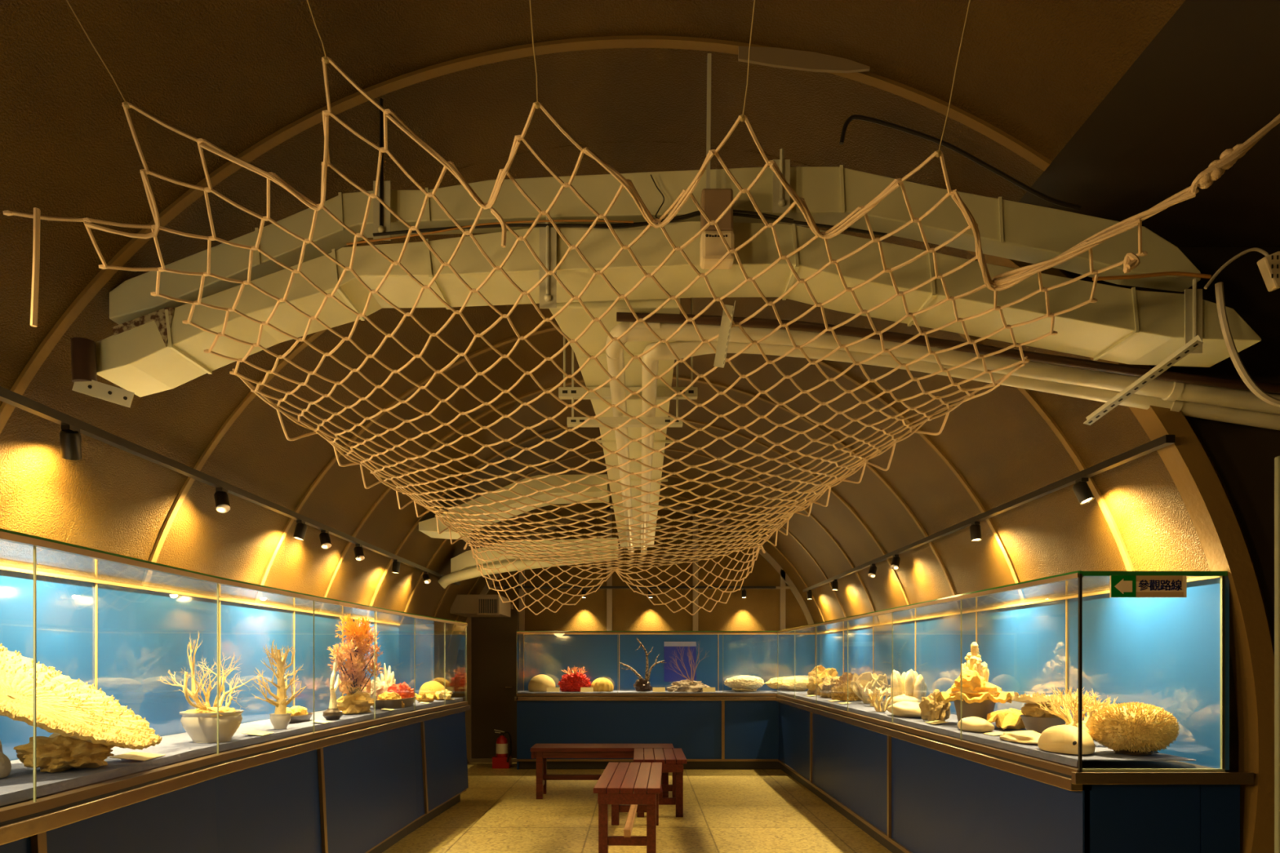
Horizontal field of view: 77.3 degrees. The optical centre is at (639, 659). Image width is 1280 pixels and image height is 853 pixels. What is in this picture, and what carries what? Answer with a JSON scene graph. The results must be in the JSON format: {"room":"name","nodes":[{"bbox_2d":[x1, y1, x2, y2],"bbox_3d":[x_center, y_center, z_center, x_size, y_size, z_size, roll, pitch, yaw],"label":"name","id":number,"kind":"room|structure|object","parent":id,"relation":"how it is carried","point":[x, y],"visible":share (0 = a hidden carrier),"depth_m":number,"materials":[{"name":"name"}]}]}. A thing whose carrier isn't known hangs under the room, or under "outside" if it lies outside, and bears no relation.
{"room":"museum exhibition hall","nodes":[
{"label":"museum exhibition hall","id":0,"kind":"room"},
{"bbox_2d":[179,709,243,742],"bbox_3d":[-1.835,0.287,3.430,0.243,0.128,0.243,0,0,0],"label":"pot","id":1,"kind":"object","parent":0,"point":[201,725],"depth_m":3.35,"materials":[{"name":"beige ceramic"}]},
{"bbox_2d":[269,712,291,728],"bbox_3d":[-1.825,0.314,4.060,0.103,0.075,0.103,0,0,0],"label":"pot","id":2,"kind":"object","parent":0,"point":[278,720],"depth_m":4.03,"materials":[{"name":"beige ceramic"}]},
{"bbox_2d":[0,0,639,573],"bbox_3d":[-1.230,-0.376,0.730,2.460,3.448,4.660,0,0,0],"label":"ceiling","id":3,"kind":"structure","parent":0,"point":[230,75],"depth_m":2.44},
{"bbox_2d":[373,97,391,240],"bbox_3d":[-0.835,-1.581,2.580,0.055,0.451,0.024,0,0,0],"label":"hanger","id":4,"kind":"object","parent":3,"relation":"hanging from","point":[381,215],"visible":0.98,"depth_m":2.58,"materials":[{"name":"silver metal"}]},
{"bbox_2d":[70,221,1261,407],"bbox_3d":[0.100,-1.115,2.688,3.844,0.620,0.304,0,0,0],"label":"air duct","id":5,"kind":"object","parent":4,"relation":"hanging from","point":[155,352],"depth_m":2.60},
{"bbox_2d":[346,219,633,244],"bbox_3d":[-0.483,-1.373,2.575,0.923,0.081,0.006,0,0,0],"label":"cable","id":6,"kind":"object","parent":5,"relation":"on","point":[554,220],"visible":0.91,"depth_m":2.57,"materials":[{"name":"brown plastic"}]},
{"bbox_2d":[539,212,556,308],"bbox_3d":[-0.298,-1.288,2.580,0.055,0.306,0.024,0,0,0],"label":"hanger","id":7,"kind":"object","parent":5,"relation":"attached to","point":[548,235],"visible":0.96,"depth_m":2.58,"materials":[{"name":"silver metal"}]},
{"bbox_2d":[373,212,887,236],"bbox_3d":[-0.032,-1.404,2.580,1.657,0.080,0.010,0,0,0],"label":"cable","id":8,"kind":"object","parent":5,"relation":"on","point":[564,225],"visible":0.7,"depth_m":2.58,"materials":[{"name":"black plastic"}]},
{"bbox_2d":[109,164,1200,324],"bbox_3d":[0.049,-1.365,2.662,3.578,0.499,0.096,0,0,0],"label":"air duct","id":9,"kind":"object","parent":5,"relation":"on","point":[1008,229],"visible":0.84,"depth_m":2.62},
{"bbox_2d":[773,148,790,213],"bbox_3d":[0.457,-1.543,2.580,0.055,0.202,0.024,0,0,0],"label":"hanger","id":10,"kind":"object","parent":9,"relation":"attached to","point":[781,198],"visible":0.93,"depth_m":2.58,"materials":[{"name":"silver metal"}]},
{"bbox_2d":[839,114,1080,210],"bbox_3d":[1.052,-1.632,2.630,0.793,0.312,0.014,0,0,0],"label":"cable","id":11,"kind":"object","parent":9,"relation":"on","point":[964,153],"visible":1,"depth_m":2.62,"materials":[{"name":"black plastic"}]},
{"bbox_2d":[573,209,793,228],"bbox_3d":[0.140,-1.415,2.570,0.708,0.062,0.008,0,0,0],"label":"cable","id":12,"kind":"object","parent":5,"relation":"on","point":[734,211],"visible":0.68,"depth_m":2.57,"materials":[{"name":"black plastic"}]},
{"bbox_2d":[713,300,735,368],"bbox_3d":[0.270,-1.038,2.551,0.067,0.203,0.042,0,0,0],"label":"slotted angle","id":13,"kind":"object","parent":5,"relation":"attached to","point":[726,324],"visible":1,"depth_m":2.57,"materials":[{"name":"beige metal"}]},
{"bbox_2d":[616,311,1279,393],"bbox_3d":[1.137,-1.097,2.870,2.442,0.295,0.032,0,0,0],"label":"drain pipe","id":14,"kind":"object","parent":5,"relation":"attached to","point":[620,317],"visible":0.79,"depth_m":2.86,"materials":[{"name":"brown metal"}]},
{"bbox_2d":[1083,334,1203,425],"bbox_3d":[1.623,-0.904,2.606,0.042,0.195,0.364,0,0,-31],"label":"slotted angle","id":15,"kind":"object","parent":5,"relation":"attached to","point":[1196,342],"visible":1,"depth_m":2.59,"materials":[{"name":"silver metal"}]},
{"bbox_2d":[1092,271,1211,280],"bbox_3d":[1.644,-1.230,2.570,0.376,0.029,0.012,0,0,0],"label":"cable","id":16,"kind":"object","parent":5,"relation":"on","point":[1161,273],"visible":0.97,"depth_m":2.56,"materials":[{"name":"brown plastic"}]},
{"bbox_2d":[1204,248,1279,292],"bbox_3d":[1.901,-1.224,2.506,0.263,0.133,0.037,0,0,0],"label":"power strip","id":17,"kind":"object","parent":16,"relation":"hanging from","point":[1268,266],"visible":1,"depth_m":2.50,"materials":[{"name":"beige plastic"}]},
{"bbox_2d":[1214,281,1279,407],"bbox_3d":[1.941,-0.984,2.520,0.259,0.400,0.021,0,0,0],"label":"hanging cable","id":18,"kind":"object","parent":17,"relation":"hanging from","point":[1242,372],"visible":1,"depth_m":2.51,"materials":[{"name":"beige plastic"}]},
{"bbox_2d":[1184,278,1202,354],"bbox_3d":[1.790,-1.107,2.580,0.055,0.237,0.024,0,0,0],"label":"hanger","id":19,"kind":"object","parent":5,"relation":"attached to","point":[1193,297],"visible":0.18,"depth_m":2.58,"materials":[{"name":"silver metal"}]},
{"bbox_2d":[528,0,540,109],"bbox_3d":[-0.241,-1.654,1.605,0.016,0.626,0.705,0,0,-1],"label":"string","id":20,"kind":"object","parent":3,"relation":"hanging from","point":[537,104],"visible":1,"depth_m":1.89,"materials":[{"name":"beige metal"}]},
{"bbox_2d":[3,56,1279,615],"bbox_3d":[0.093,-0.914,4.318,3.290,1.106,4.866,0,0,0],"label":"net","id":21,"kind":"object","parent":20,"relation":"hanging from","point":[1229,157],"visible":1,"depth_m":2.66,"materials":[{"name":"fabric"}]},
{"bbox_2d":[454,509,811,701],"bbox_3d":[0.000,-0.500,10.160,5.400,3.600,0.120,0,0,0],"label":"wall","id":22,"kind":"structure","parent":0,"point":[759,611],"depth_m":10.10,"materials":[{"name":"paint"}]},
{"bbox_2d":[464,604,518,763],"bbox_3d":[-1.865,0.300,10.050,0.670,2.000,0.099,0,0,0],"label":"door","id":23,"kind":"structure","parent":22,"relation":"in","point":[492,642],"depth_m":10.05,"materials":[{"name":"brown"}]},
{"bbox_2d":[519,569,524,691],"bbox_3d":[-1.490,-0.067,10.085,0.066,2.734,0.030,0,0,0],"label":"trim","id":24,"kind":"structure","parent":22,"relation":"attached to","point":[522,579],"depth_m":10.07,"materials":[{"name":"brown"}]},
{"bbox_2d":[606,509,612,631],"bbox_3d":[-0.385,-0.319,10.085,0.066,3.238,0.030,0,0,0],"label":"trim","id":25,"kind":"structure","parent":22,"relation":"attached to","point":[609,582],"depth_m":10.07,"materials":[{"name":"brown"}]},
{"bbox_2d":[458,502,817,650],"bbox_3d":[0.000,-1.045,10.085,4.574,1.866,0.030,0,0,0],"label":"trim","id":26,"kind":"structure","parent":22,"relation":"attached to","point":[766,556],"depth_m":10.07,"materials":[{"name":"brown"}]},
{"bbox_2d":[503,586,776,588],"bbox_3d":[0.000,-0.900,10.020,3.400,0.030,0.034,0,0,0],"label":"track","id":27,"kind":"object","parent":22,"relation":"attached to","point":[504,587],"visible":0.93,"depth_m":10.00,"materials":[{"name":"black metal"}]},
{"bbox_2d":[693,515,697,631],"bbox_3d":[0.700,-0.281,10.085,0.066,3.163,0.030,0,0,0],"label":"trim","id":28,"kind":"structure","parent":22,"relation":"attached to","point":[695,566],"depth_m":10.07,"materials":[{"name":"brown"}]},
{"bbox_2d":[779,569,785,633],"bbox_3d":[1.800,0.087,10.085,0.066,2.425,0.030,0,0,0],"label":"trim","id":29,"kind":"structure","parent":22,"relation":"attached to","point":[782,582],"depth_m":10.07,"materials":[{"name":"brown"}]},
{"bbox_2d":[382,762,892,852],"bbox_3d":[0.800,1.350,4.350,6.800,0.100,11.900,0,0,0],"label":"floor","id":30,"kind":"structure","parent":0,"point":[726,811],"depth_m":6.53,"materials":[{"name":"stone"}]},
{"bbox_2d":[0,528,470,852],"bbox_3d":[-1.885,0.484,3.821,0.670,1.632,7.049,0,0,0],"label":"display case","id":31,"kind":"object","parent":30,"relation":"on","point":[364,786],"visible":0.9,"depth_m":3.70,"materials":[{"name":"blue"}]},
{"bbox_2d":[0,697,462,805],"bbox_3d":[-1.902,0.366,3.810,0.577,0.030,7.020,0,0,0],"label":"display shelf","id":32,"kind":"object","parent":31,"relation":"on","point":[18,786],"visible":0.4,"depth_m":3.03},
{"bbox_2d":[0,643,162,772],"bbox_3d":[-1.917,0.098,2.447,0.494,0.505,0.954,0,0,0],"label":"table coral","id":33,"kind":"object","parent":32,"relation":"on","point":[85,722],"visible":0.94,"depth_m":2.60},
{"bbox_2d":[109,751,165,760],"bbox_3d":[-1.775,0.342,2.830,0.109,0.015,0.170,0,0,-9],"label":"label card","id":34,"kind":"object","parent":32,"relation":"on","point":[140,756],"visible":1,"depth_m":2.82,"materials":[{"name":"white paper"}]},
{"bbox_2d":[156,633,264,742],"bbox_3d":[-1.831,0.115,3.479,0.253,0.472,0.575,0,0,8],"label":"coral","id":35,"kind":"object","parent":32,"relation":"on","point":[200,724],"visible":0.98,"depth_m":3.35,"materials":[{"name":"beige ceramic"}]},
{"bbox_2d":[251,640,306,728],"bbox_3d":[-1.825,0.127,4.079,0.194,0.449,0.374,0,0,-6],"label":"coral","id":36,"kind":"object","parent":32,"relation":"on","point":[280,719],"visible":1,"depth_m":4.04,"materials":[{"name":"beige ceramic"}]},
{"bbox_2d":[286,706,312,723],"bbox_3d":[-1.960,0.308,4.520,0.168,0.087,0.358,0,0,0],"label":"coral","id":37,"kind":"object","parent":32,"relation":"on","point":[299,713],"visible":0.71,"depth_m":4.48,"materials":[{"name":"brown ceramic"}]},
{"bbox_2d":[322,657,342,719],"bbox_3d":[-1.796,0.171,4.669,0.110,0.361,0.131,0,0,-35],"label":"coral","id":38,"kind":"object","parent":32,"relation":"on","point":[332,713],"visible":1,"depth_m":4.65,"materials":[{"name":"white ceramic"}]},
{"bbox_2d":[327,613,384,714],"bbox_3d":[-1.867,0.025,5.226,0.258,0.650,0.720,0,0,-3],"label":"coral","id":39,"kind":"object","parent":32,"relation":"on","point":[356,701],"visible":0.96,"depth_m":5.16,"materials":[{"name":"brown"}]},
{"bbox_2d":[372,695,416,708],"bbox_3d":[-1.830,0.319,5.950,0.264,0.065,0.744,0,0,0],"label":"tray","id":40,"kind":"object","parent":32,"relation":"on","point":[387,704],"visible":0.72,"depth_m":5.70,"materials":[{"name":"brown"}]},
{"bbox_2d":[386,681,416,698],"bbox_3d":[-1.830,0.250,6.114,0.212,0.158,0.226,0,0,-28],"label":"coral","id":41,"kind":"object","parent":40,"relation":"on","point":[402,689],"visible":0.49,"depth_m":6.05},
{"bbox_2d":[492,728,511,768],"bbox_3d":[-1.652,1.071,9.605,0.216,0.459,0.209,0,0,0],"label":"fire extinguisher","id":42,"kind":"object","parent":30,"relation":"on","point":[501,760],"visible":1,"depth_m":9.55,"materials":[{"name":"red metal"}]},
{"bbox_2d":[530,743,674,799],"bbox_3d":[-0.350,1.060,7.600,1.330,0.480,0.396,0,0,0],"label":"wooden bench","id":43,"kind":"object","parent":30,"relation":"on","point":[541,752],"visible":0.73,"depth_m":7.44,"materials":[{"name":"red wood"}]},
{"bbox_2d":[593,762,662,852],"bbox_3d":[-0.060,1.060,5.730,0.426,0.480,1.280,0,0,2],"label":"wooden bench","id":44,"kind":"object","parent":30,"relation":"on","point":[638,784],"visible":1,"depth_m":5.15,"materials":[{"name":"red wood"}]},
{"bbox_2d":[633,748,686,817],"bbox_3d":[0.165,1.060,6.955,0.436,0.480,0.840,0,0,0],"label":"wooden bench","id":45,"kind":"object","parent":30,"relation":"on","point":[673,761],"visible":0.76,"depth_m":6.59,"materials":[{"name":"red wood"}]},
{"bbox_2d":[514,631,815,769],"bbox_3d":[0.367,0.484,9.685,3.674,1.632,0.630,0,0,0],"label":"display case","id":46,"kind":"object","parent":30,"relation":"on","point":[713,731],"visible":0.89,"depth_m":9.42,"materials":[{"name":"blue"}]},
{"bbox_2d":[516,690,790,693],"bbox_3d":[0.322,0.395,9.692,3.544,0.013,0.540,0,0,0],"label":"cloth","id":47,"kind":"object","parent":46,"relation":"on","point":[522,691],"visible":0.7,"depth_m":9.55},
{"bbox_2d":[528,674,555,691],"bbox_3d":[-1.190,0.285,9.699,0.329,0.203,0.331,0,0,0],"label":"coral","id":48,"kind":"object","parent":47,"relation":"on","point":[540,682],"visible":0.84,"depth_m":9.58},
{"bbox_2d":[557,666,591,691],"bbox_3d":[-0.795,0.233,9.699,0.416,0.308,0.344,0,0,0],"label":"coral","id":49,"kind":"object","parent":47,"relation":"on","point":[571,682],"visible":0.98,"depth_m":9.60,"materials":[{"name":"red"}]},
{"bbox_2d":[619,637,666,691],"bbox_3d":[0.034,0.064,9.704,0.577,0.647,0.202,0,0,0],"label":"coral","id":50,"kind":"object","parent":47,"relation":"on","point":[642,684],"visible":1,"depth_m":9.69,"materials":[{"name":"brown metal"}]},
{"bbox_2d":[665,643,710,692],"bbox_3d":[0.579,0.073,9.710,0.501,0.629,0.408,0,0,32],"label":"coral","id":51,"kind":"object","parent":47,"relation":"on","point":[689,685],"visible":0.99,"depth_m":9.64,"materials":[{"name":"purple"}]},
{"bbox_2d":[724,675,764,691],"bbox_3d":[1.264,0.292,9.703,0.488,0.191,0.429,0,0,0],"label":"table coral","id":52,"kind":"object","parent":47,"relation":"on","point":[741,682],"visible":1,"depth_m":9.56},
{"bbox_2d":[663,641,696,681],"bbox_3d":[0.500,0.030,9.975,0.400,0.500,0.009,0,0,0],"label":"poster","id":53,"kind":"object","parent":46,"relation":"attached to","point":[669,675],"visible":0.89,"depth_m":9.97,"materials":[{"name":"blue paper"}]},
{"bbox_2d":[776,570,1253,852],"bbox_3d":[1.937,0.484,6.482,0.686,1.632,7.024,0,0,0],"label":"display case","id":54,"kind":"object","parent":30,"relation":"on","point":[911,789],"visible":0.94,"depth_m":3.81,"materials":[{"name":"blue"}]},
{"bbox_2d":[778,690,1195,767],"bbox_3d":[1.904,0.396,6.511,0.558,0.030,6.924,0,0,0],"label":"display shelf","id":55,"kind":"object","parent":54,"relation":"on","point":[1101,753],"visible":0.49,"depth_m":4.06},
{"bbox_2d":[764,676,808,690],"bbox_3d":[1.833,0.293,9.664,0.552,0.172,0.529,0,0,36],"label":"table coral","id":56,"kind":"object","parent":55,"relation":"on","point":[784,683],"visible":0.81,"depth_m":9.50},
{"bbox_2d":[806,665,838,694],"bbox_3d":[1.967,0.221,8.611,0.334,0.315,0.481,0,0,21],"label":"coral","id":57,"kind":"object","parent":55,"relation":"on","point":[815,677],"visible":0.66,"depth_m":8.51},
{"bbox_2d":[830,671,862,700],"bbox_3d":[1.929,0.247,7.454,0.304,0.265,0.342,0,0,27],"label":"coral","id":58,"kind":"object","parent":55,"relation":"on","point":[839,691],"visible":0.66,"depth_m":7.36},
{"bbox_2d":[849,671,890,703],"bbox_3d":[1.992,0.247,6.953,0.340,0.278,0.334,0,0,40],"label":"coral","id":59,"kind":"object","parent":55,"relation":"on","point":[858,684],"visible":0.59,"depth_m":6.86},
{"bbox_2d":[866,689,895,711],"bbox_3d":[1.770,0.303,5.873,0.198,0.171,0.236,0,0,38],"label":"branching coral","id":60,"kind":"object","parent":55,"relation":"on","point":[877,708],"visible":0.98,"depth_m":5.83},
{"bbox_2d":[880,669,927,709],"bbox_3d":[2.000,0.228,6.020,0.281,0.305,0.400,0,0,0],"label":"coral","id":61,"kind":"object","parent":55,"relation":"on","point":[910,686],"visible":0.82,"depth_m":5.95,"materials":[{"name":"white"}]},
{"bbox_2d":[887,701,921,717],"bbox_3d":[1.801,0.330,5.370,0.232,0.098,0.510,0,0,0],"label":"flat stone","id":62,"kind":"object","parent":55,"relation":"on","point":[902,708],"visible":0.71,"depth_m":5.22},
{"bbox_2d":[918,688,951,721],"bbox_3d":[1.815,0.280,4.903,0.154,0.198,0.179,0,0,-36],"label":"rock","id":63,"kind":"object","parent":55,"relation":"on","point":[931,709],"visible":0.74,"depth_m":4.87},
{"bbox_2d":[934,642,1013,721],"bbox_3d":[1.947,0.141,4.646,0.436,0.480,0.399,0,0,0],"label":"coral","id":64,"kind":"object","parent":55,"relation":"on","point":[980,696],"visible":1,"depth_m":4.55,"materials":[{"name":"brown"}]},
{"bbox_2d":[953,698,995,721],"bbox_3d":[1.940,0.303,4.640,0.250,0.155,0.250,0,0,0],"label":"pot","id":65,"kind":"object","parent":55,"relation":"on","point":[981,709],"depth_m":4.55,"materials":[{"name":"brown"}]},
{"bbox_2d":[957,716,994,732],"bbox_3d":[1.789,0.343,4.272,0.141,0.071,0.306,0,0,0],"label":"flat stone","id":66,"kind":"object","parent":55,"relation":"on","point":[977,724],"visible":0.98,"depth_m":4.18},
{"bbox_2d":[986,707,1025,729],"bbox_3d":[2.024,0.328,4.381,0.251,0.121,0.246,0,0,0],"label":"coral","id":67,"kind":"object","parent":55,"relation":"on","point":[1010,718],"visible":0.84,"depth_m":4.32},
{"bbox_2d":[999,729,1040,743],"bbox_3d":[1.800,0.355,3.722,0.205,0.049,0.366,0,0,0],"label":"flat stone","id":68,"kind":"object","parent":55,"relation":"on","point":[1028,736],"visible":0.73,"depth_m":3.65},
{"bbox_2d":[1019,715,1065,733],"bbox_3d":[2.030,0.334,4.020,0.224,0.095,0.223,0,0,0],"label":"pot","id":69,"kind":"object","parent":55,"relation":"on","point":[1038,723],"depth_m":3.95,"materials":[{"name":"brown"}]},
{"bbox_2d":[1012,692,1076,733],"bbox_3d":[2.031,0.275,4.019,0.296,0.212,0.294,0,0,28],"label":"coral","id":70,"kind":"object","parent":55,"relation":"on","point":[1034,718],"visible":0.6,"depth_m":3.96,"materials":[{"name":"brown"}]},
{"bbox_2d":[1037,724,1095,754],"bbox_3d":[1.766,0.325,3.321,0.170,0.108,0.306,0,0,0],"label":"rock","id":71,"kind":"object","parent":55,"relation":"on","point":[1064,739],"visible":0.93,"depth_m":3.23,"materials":[{"name":"beige"}]},
{"bbox_2d":[1034,686,1117,741],"bbox_3d":[2.002,0.251,3.623,0.286,0.258,0.353,0,0,-34],"label":"branching coral","id":72,"kind":"object","parent":55,"relation":"on","point":[1064,713],"visible":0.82,"depth_m":3.62},
{"bbox_2d":[1088,701,1179,755],"bbox_3d":[1.987,0.275,3.220,0.330,0.210,0.287,0,0,0],"label":"coral","id":73,"kind":"object","parent":55,"relation":"on","point":[1130,728],"visible":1,"depth_m":3.14,"materials":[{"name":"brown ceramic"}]},
{"bbox_2d":[1109,575,1186,597],"bbox_3d":[1.898,-0.272,2.987,0.282,0.081,0.010,0,0,0],"label":"route sign","id":74,"kind":"object","parent":54,"relation":"attached to","point":[1120,586],"visible":1,"depth_m":2.98,"materials":[{"name":"beige"}]},
{"bbox_2d":[1274,456,1279,852],"bbox_3d":[1.829,0.370,2.209,0.143,1.860,0.018,0,0,0],"label":"trim","id":75,"kind":"structure","parent":30,"relation":"on","point":[1277,460],"depth_m":2.21,"materials":[{"name":"green paint"}]},
{"bbox_2d":[55,141,1274,771],"bbox_3d":[0.000,-0.376,6.580,4.920,3.448,7.040,0,0,0],"label":"ceiling","id":76,"kind":"structure","parent":0,"point":[997,440],"depth_m":4.48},
{"bbox_2d":[0,386,460,585],"bbox_3d":[-1.950,-0.810,3.700,0.034,0.030,9.800,0,0,0],"label":"track","id":77,"kind":"object","parent":76,"relation":"attached to","point":[6,396],"visible":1,"depth_m":3.27,"materials":[{"name":"black metal"}]},
{"bbox_2d":[59,425,81,460],"bbox_3d":[-1.954,-0.740,2.746,0.060,0.116,0.090,0,0,-31],"label":"track spotlight","id":78,"kind":"object","parent":77,"relation":"attached to","point":[70,442],"visible":1,"depth_m":2.73,"materials":[{"name":"black metal"}]},
{"bbox_2d":[213,487,230,512],"bbox_3d":[-1.945,-0.740,3.724,0.060,0.116,0.093,0,0,-40],"label":"track spotlight","id":79,"kind":"object","parent":77,"relation":"attached to","point":[221,496],"visible":1,"depth_m":3.71,"materials":[{"name":"black metal"}]},
{"bbox_2d":[449,594,511,617],"bbox_3d":[-1.870,-0.615,9.465,0.560,0.230,0.870,0,0,0],"label":"air conditioner","id":80,"kind":"object","parent":76,"relation":"attached to","point":[464,605],"visible":0.99,"depth_m":9.05,"materials":[{"name":"brown"}]},
{"bbox_2d":[476,597,499,614],"bbox_3d":[-1.715,-0.600,9.040,0.250,0.200,0.020,0,0,0],"label":"grille","id":81,"kind":"object","parent":80,"relation":"attached to","point":[485,606],"depth_m":9.04,"materials":[{"name":"brown"}]},
{"bbox_2d":[418,474,609,539],"bbox_3d":[-1.025,-1.264,6.700,1.519,0.479,0.500,0,0,0],"label":"air duct","id":82,"kind":"object","parent":76,"relation":"attached to","point":[428,526],"visible":0.55,"depth_m":6.50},
{"bbox_2d":[418,517,470,539],"bbox_3d":[-1.618,-1.086,6.650,0.333,0.124,0.400,0,0,0],"label":"outlet","id":83,"kind":"object","parent":82,"relation":"attached to","point":[428,526],"depth_m":6.45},
{"bbox_2d":[438,551,617,588],"bbox_3d":[-1.095,-0.877,7.800,1.746,0.378,0.100,0,0,0],"label":"air duct","id":84,"kind":"object","parent":76,"relation":"hanging from","point":[446,580],"visible":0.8,"depth_m":7.76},
{"bbox_2d":[567,347,682,426],"bbox_3d":[-0.070,-1.521,3.700,0.533,0.886,0.041,0,0,0],"label":"channel","id":85,"kind":"object","parent":76,"relation":"hanging from","point":[572,421],"visible":0.62,"depth_m":3.68,"materials":[{"name":"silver metal"}]},
{"bbox_2d":[605,321,1279,553],"bbox_3d":[1.158,-1.074,5.745,2.577,0.376,5.710,0,0,0],"label":"drain pipe","id":86,"kind":"object","parent":85,"relation":"on","point":[1171,391],"visible":0.65,"depth_m":2.91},
{"bbox_2d":[558,297,697,399],"bbox_3d":[-0.055,-1.582,3.700,0.640,0.751,0.041,0,0,0],"label":"channel","id":87,"kind":"object","parent":76,"relation":"hanging from","point":[564,393],"visible":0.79,"depth_m":3.68,"materials":[{"name":"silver metal"}]},
{"bbox_2d":[549,297,679,546],"bbox_3d":[-0.067,-1.374,5.935,0.524,0.252,6.130,0,0,0],"label":"air duct","id":88,"kind":"object","parent":87,"relation":"on","point":[574,319],"visible":0.32,"depth_m":3.55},
{"bbox_2d":[450,537,618,573],"bbox_3d":[-1.034,-1.005,8.000,1.625,0.362,0.400,0,0,0],"label":"air duct","id":89,"kind":"object","parent":88,"relation":"attached to","point":[465,560],"visible":0.45,"depth_m":7.80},
{"bbox_2d":[140,328,1134,586],"bbox_3d":[0.000,-1.054,3.598,4.586,1.860,0.036,0,0,0],"label":"rib","id":90,"kind":"structure","parent":76,"relation":"attached to","point":[282,363],"depth_m":3.59,"materials":[{"name":"brown"}]},
{"bbox_2d":[447,493,827,648],"bbox_3d":[0.000,-1.054,9.518,4.586,1.860,0.036,0,0,0],"label":"trim","id":91,"kind":"structure","parent":76,"relation":"attached to","point":[687,499],"depth_m":9.50,"materials":[{"name":"brown"}]},
{"bbox_2d":[253,324,1026,603],"bbox_3d":[0.000,-1.054,4.638,4.586,1.860,0.036,0,0,0],"label":"trim","id":92,"kind":"structure","parent":76,"relation":"attached to","point":[368,424],"depth_m":4.63,"materials":[{"name":"brown"}]},
{"bbox_2d":[317,375,962,612],"bbox_3d":[0.000,-1.054,5.568,4.586,1.860,0.036,0,0,0],"label":"trim","id":93,"kind":"structure","parent":76,"relation":"attached to","point":[889,486],"depth_m":5.55,"materials":[{"name":"brown"}]},
{"bbox_2d":[364,418,915,619],"bbox_3d":[0.000,-1.054,6.518,4.586,1.860,0.036,0,0,0],"label":"trim","id":94,"kind":"structure","parent":76,"relation":"attached to","point":[813,475],"depth_m":6.50,"materials":[{"name":"brown"}]},
{"bbox_2d":[400,448,879,624],"bbox_3d":[0.000,-1.054,7.468,4.586,1.860,0.036,0,0,0],"label":"trim","id":95,"kind":"structure","parent":76,"relation":"attached to","point":[666,449],"depth_m":7.45,"materials":[{"name":"brown"}]},
{"bbox_2d":[431,474,850,628],"bbox_3d":[0.000,-1.054,8.518,4.586,1.860,0.036,0,0,0],"label":"trim","id":96,"kind":"structure","parent":76,"relation":"attached to","point":[672,476],"depth_m":8.50,"materials":[{"name":"brown"}]},
{"bbox_2d":[640,341,1279,553],"bbox_3d":[1.256,-1.029,5.781,2.498,0.368,5.638,0,0,0],"label":"drain pipe","id":97,"kind":"object","parent":76,"relation":"hanging from","point":[682,349],"visible":0.7,"depth_m":2.98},
{"bbox_2d":[802,435,1175,592],"bbox_3d":[1.950,-0.810,6.220,0.034,0.030,6.560,0,0,0],"label":"track","id":98,"kind":"object","parent":76,"relation":"attached to","point":[1164,441],"visible":1,"depth_m":3.94,"materials":[{"name":"black metal"}]},
{"bbox_2d":[1072,477,1094,504],"bbox_3d":[1.954,-0.740,3.526,0.086,0.115,0.060,0,0,43],"label":"track spotlight","id":99,"kind":"object","parent":98,"relation":"attached to","point":[1081,488],"visible":1,"depth_m":3.51,"materials":[{"name":"black metal"}]},
{"bbox_2d":[640,0,1185,202],"bbox_3d":[0.688,-1.840,0.730,1.376,0.520,4.660,0,0,0],"label":"ceiling","id":100,"kind":"structure","parent":0,"point":[1034,71],"depth_m":2.48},
{"bbox_2d":[0,35,1051,434],"bbox_3d":[-0.491,-1.054,2.558,3.604,1.860,0.036,0,0,0],"label":"ceiling arch rib","id":101,"kind":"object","parent":100,"relation":"attached to","point":[129,250],"depth_m":2.55,"materials":[{"name":"brown"}]},
{"bbox_2d":[706,53,711,188],"bbox_3d":[0.220,-1.717,2.560,0.016,0.433,0.012,0,0,0],"label":"rod","id":102,"kind":"object","parent":100,"relation":"hanging from","point":[708,56],"visible":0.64,"depth_m":2.55,"materials":[{"name":"silver metal"}]},
{"bbox_2d":[699,188,734,269],"bbox_3d":[0.244,-1.360,2.530,0.104,0.227,0.080,0,0,0],"label":"box","id":103,"kind":"object","parent":102,"relation":"hanging from","point":[713,202],"visible":0.9,"depth_m":2.50,"materials":[{"name":"brown plastic"}]},
{"bbox_2d":[737,46,870,73],"bbox_3d":[0.501,-1.832,2.445,0.401,0.075,0.010,0,0,0],"label":"ceiling strip","id":104,"kind":"object","parent":100,"relation":"hanging from","point":[774,57],"visible":1,"depth_m":2.44,"materials":[{"name":"brown"}]},
{"bbox_2d":[1018,0,1279,246],"bbox_3d":[2.754,-1.630,0.730,2.892,0.100,4.660,0,0,0],"label":"ceiling","id":105,"kind":"structure","parent":0,"point":[1208,82],"depth_m":2.42,"materials":[{"name":"brown"}]},
{"bbox_2d":[1064,246,1279,644],"bbox_3d":[2.754,-0.188,3.130,2.892,2.984,0.120,0,0,0],"label":"wall","id":106,"kind":"structure","parent":0,"point":[1243,456],"depth_m":3.07,"materials":[{"name":"brown"}]},
{"bbox_2d":[966,250,1274,852],"bbox_3d":[1.736,-0.215,3.030,1.308,3.070,0.100,0,0,0],"label":"trim","id":107,"kind":"structure","parent":106,"relation":"attached to","point":[1210,510],"depth_m":2.98,"materials":[{"name":"brown"}]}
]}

